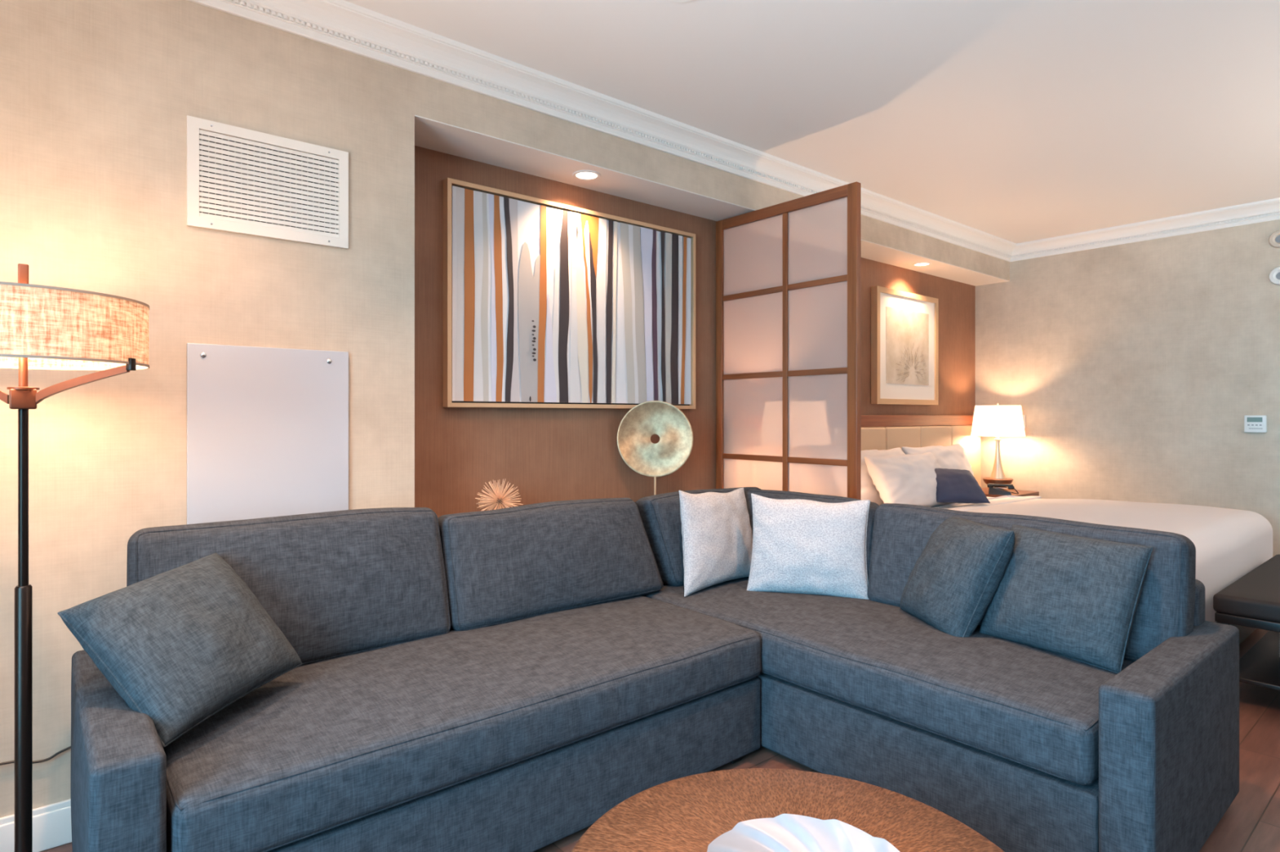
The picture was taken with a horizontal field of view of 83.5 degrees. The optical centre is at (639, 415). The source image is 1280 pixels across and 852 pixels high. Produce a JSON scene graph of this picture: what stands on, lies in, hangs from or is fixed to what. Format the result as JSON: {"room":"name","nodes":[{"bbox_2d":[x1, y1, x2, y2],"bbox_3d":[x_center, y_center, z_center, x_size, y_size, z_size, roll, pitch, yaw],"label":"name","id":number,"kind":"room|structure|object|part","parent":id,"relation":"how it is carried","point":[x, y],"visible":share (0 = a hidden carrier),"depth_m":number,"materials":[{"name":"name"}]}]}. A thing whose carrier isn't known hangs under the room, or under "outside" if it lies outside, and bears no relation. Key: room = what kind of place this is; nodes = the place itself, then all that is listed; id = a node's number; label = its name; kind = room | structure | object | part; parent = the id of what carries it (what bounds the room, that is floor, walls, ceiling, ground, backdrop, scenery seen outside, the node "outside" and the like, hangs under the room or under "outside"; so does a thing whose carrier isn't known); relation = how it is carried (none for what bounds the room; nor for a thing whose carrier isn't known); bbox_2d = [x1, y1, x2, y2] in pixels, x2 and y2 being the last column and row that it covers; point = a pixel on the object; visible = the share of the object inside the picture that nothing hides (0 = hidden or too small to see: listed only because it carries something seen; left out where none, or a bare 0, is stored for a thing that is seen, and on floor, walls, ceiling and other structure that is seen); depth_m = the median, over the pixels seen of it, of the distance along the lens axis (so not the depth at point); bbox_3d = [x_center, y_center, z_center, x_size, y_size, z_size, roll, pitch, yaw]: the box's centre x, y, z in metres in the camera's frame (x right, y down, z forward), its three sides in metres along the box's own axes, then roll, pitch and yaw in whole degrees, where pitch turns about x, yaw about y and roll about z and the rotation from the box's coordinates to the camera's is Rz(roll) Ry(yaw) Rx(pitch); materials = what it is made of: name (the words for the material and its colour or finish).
{"room":"hotel room","nodes":[
{"label":"hotel room","id":0,"kind":"room"},
{"bbox_2d":[0,0,414,817],"bbox_3d":[-2.289,-0.107,2.034,3.218,2.815,0.460,0,0,-40],"label":"wall","id":1,"kind":"structure","parent":0,"point":[97,97],"depth_m":2.32,"materials":[{"name":"beige paint"}]},
{"bbox_2d":[0,799,71,851],"bbox_3d":[-2.078,1.236,1.899,3.068,0.128,0.018,0,0,-40],"label":"baseboard","id":2,"kind":"structure","parent":1,"relation":"attached to","point":[51,823],"depth_m":2.14,"materials":[{"name":"white paint"}]},
{"bbox_2d":[186,342,348,524],"bbox_3d":[-1.303,0.255,2.546,0.521,0.990,0.020,0,0,-40],"label":"access panel","id":3,"kind":"object","parent":1,"relation":"attached to","point":[268,428],"visible":0.52,"depth_m":2.53,"materials":[{"name":"grey plastic"}]},
{"bbox_2d":[186,115,348,248],"bbox_3d":[-1.307,-0.814,2.551,0.521,0.364,0.014,0,0,-40],"label":"air vent","id":4,"kind":"object","parent":1,"relation":"in","point":[240,180],"visible":1,"depth_m":2.53,"materials":[{"name":"white metal"}]},
{"bbox_2d":[40,628,1279,851],"bbox_3d":[1.808,1.350,1.594,8.920,0.100,6.410,0,0,-40],"label":"floor","id":5,"kind":"structure","parent":0,"point":[1251,822],"depth_m":2.60,"materials":[{"name":"brown wood"}]},
{"bbox_2d":[0,263,149,851],"bbox_3d":[-1.699,0.470,1.719,0.937,1.668,0.761,0,0,-40],"label":"floor lamp","id":6,"kind":"object","parent":5,"relation":"on","point":[42,327],"visible":0.98,"depth_m":1.71,"materials":[{"name":"brown metal"}]},
{"bbox_3d":[-1.607,-0.075,1.665,0.216,0.095,0.012,0,0,-28],"label":"support arm","id":7,"kind":"part","parent":6,"relation":"part of","materials":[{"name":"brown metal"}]},
{"bbox_3d":[-1.487,-0.180,1.729,0.018,0.240,0.018,0,0,-40],"label":"stem","id":8,"kind":"part","parent":6,"relation":"part of","materials":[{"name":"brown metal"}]},
{"bbox_3d":[-1.779,1.150,1.814,0.937,0.309,0.512,0,0,-40],"label":"power cord","id":9,"kind":"part","parent":6,"relation":"part of","materials":[{"name":"black plastic"}]},
{"bbox_3d":[-1.487,-0.280,1.729,0.503,0.006,0.503,0,0,-40],"label":"shade trim","id":10,"kind":"part","parent":6,"relation":"part of","materials":[{"name":"brown"}]},
{"bbox_3d":[-1.487,-0.127,1.729,0.503,0.006,0.503,0,0,-40],"label":"shade trim","id":11,"kind":"part","parent":6,"relation":"part of","materials":[{"name":"brown"}]},
{"bbox_3d":[-1.487,-0.203,1.729,0.500,0.159,0.500,0,0,-40],"label":"lamp shade","id":12,"kind":"part","parent":6,"relation":"part of","materials":[{"name":"beige fabric"}]},
{"bbox_3d":[-1.351,-0.075,1.736,0.216,0.095,0.012,0,0,-3],"label":"support arm","id":13,"kind":"part","parent":6,"relation":"part of","materials":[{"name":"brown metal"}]},
{"bbox_2d":[70,487,1239,851],"bbox_3d":[0.149,0.814,2.257,3.008,0.973,2.204,0,0,-40],"label":"sectional sofa","id":14,"kind":"object","parent":5,"relation":"on","point":[502,680],"visible":0.79,"depth_m":2.22,"materials":[{"name":"fabric"}]},
{"bbox_3d":[-1.336,0.980,1.813,0.158,0.568,0.952,0,0,-40],"label":"arm","id":15,"kind":"part","parent":14,"relation":"part of","materials":[{"name":"fabric"}]},
{"bbox_2d":[57,552,302,746],"bbox_3d":[-1.194,0.590,1.918,0.339,0.362,0.459,0,0,15],"label":"throw pillow","id":16,"kind":"object","parent":14,"relation":"on","point":[181,645],"visible":0.99,"depth_m":1.80,"materials":[{"name":"fabric"}]},
{"bbox_2d":[126,507,450,665],"bbox_3d":[-1.115,0.576,2.390,0.970,0.493,0.228,0,-8,-40],"label":"cushion","id":17,"kind":"object","parent":14,"relation":"on","point":[343,585],"depth_m":2.36,"materials":[{"name":"fabric"}]},
{"bbox_2d":[162,595,760,851],"bbox_3d":[-0.504,0.897,2.400,1.884,0.238,0.815,0,0,-40],"label":"seat cushion","id":18,"kind":"object","parent":14,"relation":"on","point":[350,742],"depth_m":2.02,"materials":[{"name":"fabric"}]},
{"bbox_2d":[437,497,662,631],"bbox_3d":[-0.347,0.593,3.024,1.047,0.458,0.227,0,-9,-40],"label":"cushion","id":19,"kind":"object","parent":14,"relation":"on","point":[522,564],"depth_m":2.88,"materials":[{"name":"fabric"}]},
{"bbox_2d":[635,487,759,586],"bbox_3d":[0.337,0.596,3.605,0.822,0.451,0.223,0,-9,-40],"label":"cushion","id":20,"kind":"object","parent":14,"relation":"on","point":[660,514],"depth_m":3.35,"materials":[{"name":"fabric"}]},
{"bbox_2d":[679,487,752,596],"bbox_3d":[0.366,0.573,3.409,0.172,0.459,0.576,0,0,44],"label":"throw pillow","id":21,"kind":"object","parent":14,"relation":"on","point":[717,531],"visible":0.94,"depth_m":3.32,"materials":[{"name":"white fabric"}]},
{"bbox_2d":[746,493,870,599],"bbox_3d":[0.752,0.587,3.210,0.537,0.447,0.161,0,0,17],"label":"throw pillow","id":22,"kind":"object","parent":14,"relation":"on","point":[800,546],"visible":0.98,"depth_m":3.16,"materials":[{"name":"white fabric"}]},
{"bbox_2d":[745,488,879,582],"bbox_3d":[0.794,0.601,3.467,0.234,0.449,0.780,13,-8,-39],"label":"cushion","id":23,"kind":"object","parent":14,"relation":"on","point":[777,495],"depth_m":3.37,"materials":[{"name":"fabric"}]},
{"bbox_2d":[642,576,1133,785],"bbox_3d":[0.857,0.897,2.837,0.770,0.237,1.885,0,0,-40],"label":"seat cushion","id":24,"kind":"object","parent":14,"relation":"on","point":[1027,714],"depth_m":2.33,"materials":[{"name":"fabric"}]},
{"bbox_2d":[900,516,1015,637],"bbox_3d":[1.194,0.607,2.723,0.278,0.412,0.462,0,0,-3],"label":"throw pillow","id":25,"kind":"object","parent":14,"relation":"on","point":[960,570],"visible":0.89,"depth_m":2.58,"materials":[{"name":"fabric"}]},
{"bbox_2d":[867,503,1195,662],"bbox_3d":[1.407,0.602,2.734,0.236,0.449,1.132,13,-8,-39],"label":"cushion","id":26,"kind":"object","parent":14,"relation":"on","point":[899,534],"depth_m":2.49,"materials":[{"name":"fabric"}]},
{"bbox_2d":[979,524,1153,673],"bbox_3d":[1.435,0.603,2.451,0.248,0.401,0.482,0,0,-31],"label":"throw pillow","id":27,"kind":"object","parent":14,"relation":"on","point":[1075,597],"visible":0.93,"depth_m":2.35,"materials":[{"name":"fabric"}]},
{"bbox_3d":[1.594,0.980,2.126,0.959,0.568,0.141,0,0,-40],"label":"arm","id":28,"kind":"part","parent":14,"relation":"part of","materials":[{"name":"fabric"}]},
{"bbox_3d":[1.256,0.870,3.159,0.150,0.628,1.965,0,0,-40],"label":"frame","id":29,"kind":"part","parent":14,"relation":"part of","materials":[{"name":"fabric"}]},
{"bbox_2d":[571,768,1004,851],"bbox_3d":[0.299,1.090,1.341,0.912,0.420,0.912,0,0,-40],"label":"coffee table","id":30,"kind":"object","parent":5,"relation":"on","point":[686,814],"visible":0.84,"depth_m":1.59,"materials":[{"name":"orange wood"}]},
{"bbox_2d":[706,813,900,851],"bbox_3d":[0.301,0.841,1.250,0.385,0.078,0.385,0,0,-40],"label":"dish","id":31,"kind":"object","parent":30,"relation":"on","point":[784,833],"visible":1,"depth_m":1.39,"materials":[{"name":"white ceramic"}]},
{"bbox_2d":[715,182,861,499],"bbox_3d":[0.809,0.048,4.088,0.040,2.505,1.003,0,0,-40],"label":"screen","id":32,"kind":"object","parent":5,"relation":"on","point":[788,273],"visible":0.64,"depth_m":4.03,"materials":[{"name":"brown wood"}]},
{"bbox_3d":[0.669,0.492,4.254,0.006,0.453,0.465,0,0,-40],"label":"frosted pane","id":33,"kind":"part","parent":32,"relation":"part of","materials":[{"name":"white"}]},
{"bbox_3d":[0.669,0.007,4.254,0.006,0.453,0.465,0,0,-40],"label":"frosted pane","id":34,"kind":"part","parent":32,"relation":"part of","materials":[{"name":"white"}]},
{"bbox_3d":[0.669,-0.477,4.254,0.006,0.453,0.465,0,0,-40],"label":"frosted pane","id":35,"kind":"part","parent":32,"relation":"part of","materials":[{"name":"white"}]},
{"bbox_3d":[0.669,-0.941,4.254,0.006,0.409,0.465,0,0,-40],"label":"frosted pane","id":36,"kind":"part","parent":32,"relation":"part of","materials":[{"name":"white"}]},
{"bbox_3d":[0.807,-1.175,4.091,0.039,0.060,0.893,0,0,-40],"label":"rail","id":37,"kind":"part","parent":32,"relation":"part of","materials":[{"name":"brown wood"}]},
{"bbox_3d":[0.967,0.492,3.901,0.006,0.453,0.396,0,0,-40],"label":"frosted pane","id":38,"kind":"part","parent":32,"relation":"part of","materials":[{"name":"white"}]},
{"bbox_3d":[0.967,0.007,3.901,0.006,0.453,0.396,0,0,-40],"label":"frosted pane","id":39,"kind":"part","parent":32,"relation":"part of","materials":[{"name":"white"}]},
{"bbox_3d":[0.967,-0.477,3.901,0.006,0.453,0.396,0,0,-40],"label":"frosted pane","id":40,"kind":"part","parent":32,"relation":"part of","materials":[{"name":"white"}]},
{"bbox_3d":[0.967,-0.941,3.901,0.006,0.409,0.396,0,0,-40],"label":"frosted pane","id":41,"kind":"part","parent":32,"relation":"part of","materials":[{"name":"white"}]},
{"bbox_2d":[981,487,1039,497],"bbox_3d":[3.129,0.983,6.251,0.540,0.635,0.468,0,0,-40],"label":"nightstand","id":42,"kind":"object","parent":5,"relation":"on","point":[1021,493],"visible":0.16,"depth_m":6.17,"materials":[{"name":"brown wood"}]},
{"bbox_2d":[971,402,1025,488],"bbox_3d":[3.123,0.276,6.258,0.424,0.778,0.424,0,0,-40],"label":"table lamp","id":43,"kind":"object","parent":42,"relation":"on","point":[997,421],"visible":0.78,"depth_m":6.12,"materials":[{"name":"white fabric"}]},
{"bbox_3d":[3.123,0.047,6.258,0.424,0.264,0.424,0,0,-40],"label":"lamp shade","id":44,"kind":"part","parent":43,"relation":"part of","materials":[{"name":"white fabric"}]},
{"bbox_2d":[986,483,1018,495],"bbox_3d":[3.071,0.620,6.069,0.240,0.089,0.182,0,0,25],"label":"telephone","id":45,"kind":"object","parent":42,"relation":"on","point":[993,489],"visible":1,"depth_m":6.01,"materials":[{"name":"black paint"}]},
{"bbox_2d":[933,495,1272,644],"bbox_3d":[2.546,0.921,4.661,2.028,0.697,2.139,0,0,-40],"label":"bed","id":46,"kind":"object","parent":5,"relation":"on","point":[1229,544],"visible":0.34,"depth_m":4.05,"materials":[{"name":"white fabric"}]},
{"bbox_2d":[861,447,905,505],"bbox_3d":[1.688,0.448,5.106,0.920,0.407,0.295,0,0,-40],"label":"bed pillow","id":47,"kind":"object","parent":46,"relation":"on","point":[868,491],"visible":0.23,"depth_m":4.88,"materials":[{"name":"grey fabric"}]},
{"bbox_2d":[864,452,955,506],"bbox_3d":[1.909,0.464,5.030,0.882,0.379,0.287,0,0,-41],"label":"bed pillow","id":48,"kind":"object","parent":46,"relation":"on","point":[905,479],"visible":0.7,"depth_m":4.84,"materials":[{"name":"white fabric"}]},
{"bbox_2d":[901,444,973,475],"bbox_3d":[2.394,0.444,5.696,0.900,0.411,0.283,0,0,-40],"label":"bed pillow","id":49,"kind":"object","parent":46,"relation":"on","point":[953,456],"visible":0.37,"depth_m":5.63,"materials":[{"name":"grey fabric"}]},
{"bbox_2d":[934,468,990,503],"bbox_3d":[2.226,0.496,5.073,0.368,0.234,0.276,0,0,-4],"label":"accent pillow","id":50,"kind":"object","parent":46,"relation":"on","point":[953,486],"visible":0.89,"depth_m":4.98,"materials":[{"name":"blue fabric"}]},
{"bbox_3d":[2.549,0.837,4.689,1.900,0.387,2.100,0,0,-40],"label":"mattress","id":51,"kind":"part","parent":46,"relation":"part of","materials":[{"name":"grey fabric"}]},
{"bbox_2d":[1213,554,1279,690],"bbox_3d":[3.263,1.046,3.546,1.460,0.503,0.400,0,0,-40],"label":"bench","id":52,"kind":"object","parent":5,"relation":"on","point":[1253,600],"visible":0.84,"depth_m":3.23,"materials":[{"name":"black leather"}]},
{"bbox_2d":[1213,554,1279,622],"bbox_3d":[3.263,0.845,3.546,1.460,0.100,0.400,0,0,-40],"label":"cushion","id":53,"kind":"object","parent":52,"relation":"on","point":[1255,597],"depth_m":3.20,"materials":[{"name":"black leather"}]},
{"bbox_2d":[1239,631,1279,690],"bbox_3d":[3.263,1.180,3.546,1.350,0.020,0.340,0,0,-40],"label":"shelf","id":54,"kind":"object","parent":52,"relation":"attached to","point":[1260,666],"depth_m":3.37,"materials":[{"name":"black paint"}]},
{"bbox_2d":[1279,632,1279,657],"bbox_3d":[3.167,1.077,3.412,0.186,0.185,0.186,0,0,-40],"label":"basket","id":55,"kind":"object","parent":52,"relation":"on","point":[1279,633],"visible":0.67,"depth_m":3.47,"materials":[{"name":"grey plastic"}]},
{"bbox_3d":[-0.236,0.895,3.665,1.750,0.810,0.270,0,0,-40],"label":"console table","id":56,"kind":"object","parent":5,"relation":"on","visible":0},
{"bbox_2d":[475,479,523,511],"bbox_3d":[-0.645,0.389,3.287,0.211,0.198,0.216,0,0,-40],"label":"ornament","id":57,"kind":"object","parent":56,"relation":"on","point":[499,500],"visible":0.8,"depth_m":3.27,"materials":[{"name":"gold metal"}]},
{"bbox_2d":[617,400,693,495],"bbox_3d":[0.082,0.205,3.900,0.416,0.570,0.070,0,0,1],"label":"disc sculpture","id":58,"kind":"object","parent":56,"relation":"on","point":[664,420],"visible":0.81,"depth_m":3.90,"materials":[{"name":"patinated bronze"},{"name":"black lacquer"}]},
{"bbox_3d":[0.082,0.401,3.900,0.012,0.139,0.012,0,0,1],"label":"stem","id":59,"kind":"part","parent":58,"relation":"part of","materials":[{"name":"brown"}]},
{"bbox_2d":[414,146,975,517],"bbox_3d":[1.023,-0.107,5.025,5.702,2.815,0.150,0,0,-40],"label":"wall niche","id":60,"kind":"object","parent":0,"point":[550,455],"visible":0.07,"depth_m":3.71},
{"bbox_2d":[443,177,695,408],"bbox_3d":[-0.287,-0.560,3.791,1.580,1.044,0.050,0,0,-40],"label":"painting","id":61,"kind":"object","parent":60,"relation":"attached to","point":[547,304],"visible":1,"depth_m":3.66,"materials":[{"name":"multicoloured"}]},
{"bbox_2d":[871,285,938,404],"bbox_3d":[2.177,-0.544,5.860,0.950,0.912,0.054,0,0,-40],"label":"framed print","id":62,"kind":"object","parent":60,"relation":"attached to","point":[904,326],"visible":1,"depth_m":5.80,"materials":[{"name":"brown"}]},
{"bbox_2d":[861,415,981,487],"bbox_3d":[1.849,0.650,5.551,3.420,1.300,0.116,0,0,-40],"label":"headboard","id":63,"kind":"object","parent":60,"relation":"attached to","point":[879,433],"visible":0.14,"depth_m":5.89,"materials":[{"name":"beige fabric"}]},
{"bbox_3d":[1.673,0.640,5.403,0.517,1.100,0.116,0,0,-40],"label":"padded panel","id":64,"kind":"part","parent":63,"relation":"part of","materials":[{"name":"beige fabric"}]},
{"bbox_3d":[2.071,0.640,5.738,0.517,1.100,0.116,0,0,-40],"label":"padded panel","id":65,"kind":"part","parent":63,"relation":"part of","materials":[{"name":"beige fabric"}]},
{"bbox_3d":[1.845,0.044,5.556,3.420,0.088,0.092,0,0,-40],"label":"rail","id":66,"kind":"part","parent":63,"relation":"part of","materials":[{"name":"brown wood"}]},
{"bbox_3d":[2.469,0.640,6.073,0.517,1.100,0.116,0,0,-40],"label":"padded panel","id":67,"kind":"part","parent":63,"relation":"part of","materials":[{"name":"beige fabric"}]},
{"bbox_3d":[2.882,0.640,6.421,0.557,1.100,0.116,0,0,-40],"label":"padded panel","id":68,"kind":"part","parent":63,"relation":"part of","materials":[{"name":"beige fabric"}]},
{"bbox_2d":[414,73,1009,285],"bbox_3d":[1.113,-1.363,4.801,5.552,0.305,0.310,0,0,-40],"label":"wall header","id":69,"kind":"structure","parent":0,"point":[450,119],"depth_m":3.63,"materials":[{"name":"beige textured wallpaper"}]},
{"bbox_2d":[572,170,600,180],"bbox_3d":[-0.269,-1.208,3.611,0.144,0.005,0.144,0,0,-40],"label":"recessed light","id":70,"kind":"object","parent":69,"relation":"in","point":[580,175],"visible":1,"depth_m":3.60,"materials":[{"name":"white paint"}]},
{"bbox_2d":[186,0,1279,262],"bbox_3d":[1.908,-1.449,1.476,8.620,0.132,5.800,0,0,-40],"label":"trim","id":71,"kind":"structure","parent":69,"relation":"attached to","point":[341,24],"depth_m":3.49,"materials":[{"name":"white paint"}]},
{"bbox_2d":[911,262,931,266],"bbox_3d":[2.255,-1.208,5.736,0.144,0.005,0.144,0,0,-40],"label":"recessed light","id":72,"kind":"object","parent":69,"relation":"in","point":[923,264],"visible":1,"depth_m":5.73,"materials":[{"name":"white paint"}]},
{"bbox_2d":[343,0,1279,244],"bbox_3d":[1.808,-1.565,1.594,8.920,0.100,6.410,0,0,-40],"label":"ceiling","id":73,"kind":"structure","parent":0,"point":[1016,122],"depth_m":3.29,"materials":[{"name":"white paint"}]},
{"bbox_2d":[667,0,693,2],"bbox_3d":[0.147,-1.512,2.542,0.168,0.005,0.168,0,0,-40],"label":"recessed light","id":74,"kind":"object","parent":73,"relation":"in","point":[673,1],"visible":1,"depth_m":2.61,"materials":[{"name":"white paint"}]},
{"bbox_2d":[975,219,1279,556],"bbox_3d":[5.210,-0.107,4.362,0.150,2.815,6.260,0,0,-40],"label":"wall","id":75,"kind":"structure","parent":0,"point":[1135,371],"depth_m":5.69,"materials":[{"name":"beige paint"}]},
{"bbox_2d":[1022,414,1025,428],"bbox_3d":[3.396,0.055,6.389,0.014,0.118,0.075,0,0,-40],"label":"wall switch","id":76,"kind":"object","parent":75,"relation":"attached to","point":[1024,415],"visible":0.25,"depth_m":6.37,"materials":[{"name":"white plastic"}]},
{"bbox_2d":[1244,415,1266,432],"bbox_3d":[4.426,0.062,5.155,0.028,0.124,0.124,0,0,-40],"label":"thermostat","id":77,"kind":"object","parent":75,"relation":"attached to","point":[1252,424],"visible":1,"depth_m":5.14,"materials":[{"name":"white plastic"}]},
{"bbox_2d":[1268,266,1279,285],"bbox_3d":[4.518,-0.985,5.053,0.020,0.132,0.132,0,0,-40],"label":"smoke detector","id":78,"kind":"object","parent":75,"relation":"attached to","point":[1274,275],"visible":1,"depth_m":5.07,"materials":[{"name":"white plastic"}]},
{"bbox_2d":[1268,230,1279,248],"bbox_3d":[4.514,-1.245,5.056,0.020,0.124,0.124,0,0,-40],"label":"sprinkler","id":79,"kind":"object","parent":75,"relation":"attached to","point":[1274,238],"visible":1,"depth_m":5.07,"materials":[{"name":"beige plastic"}]}
]}

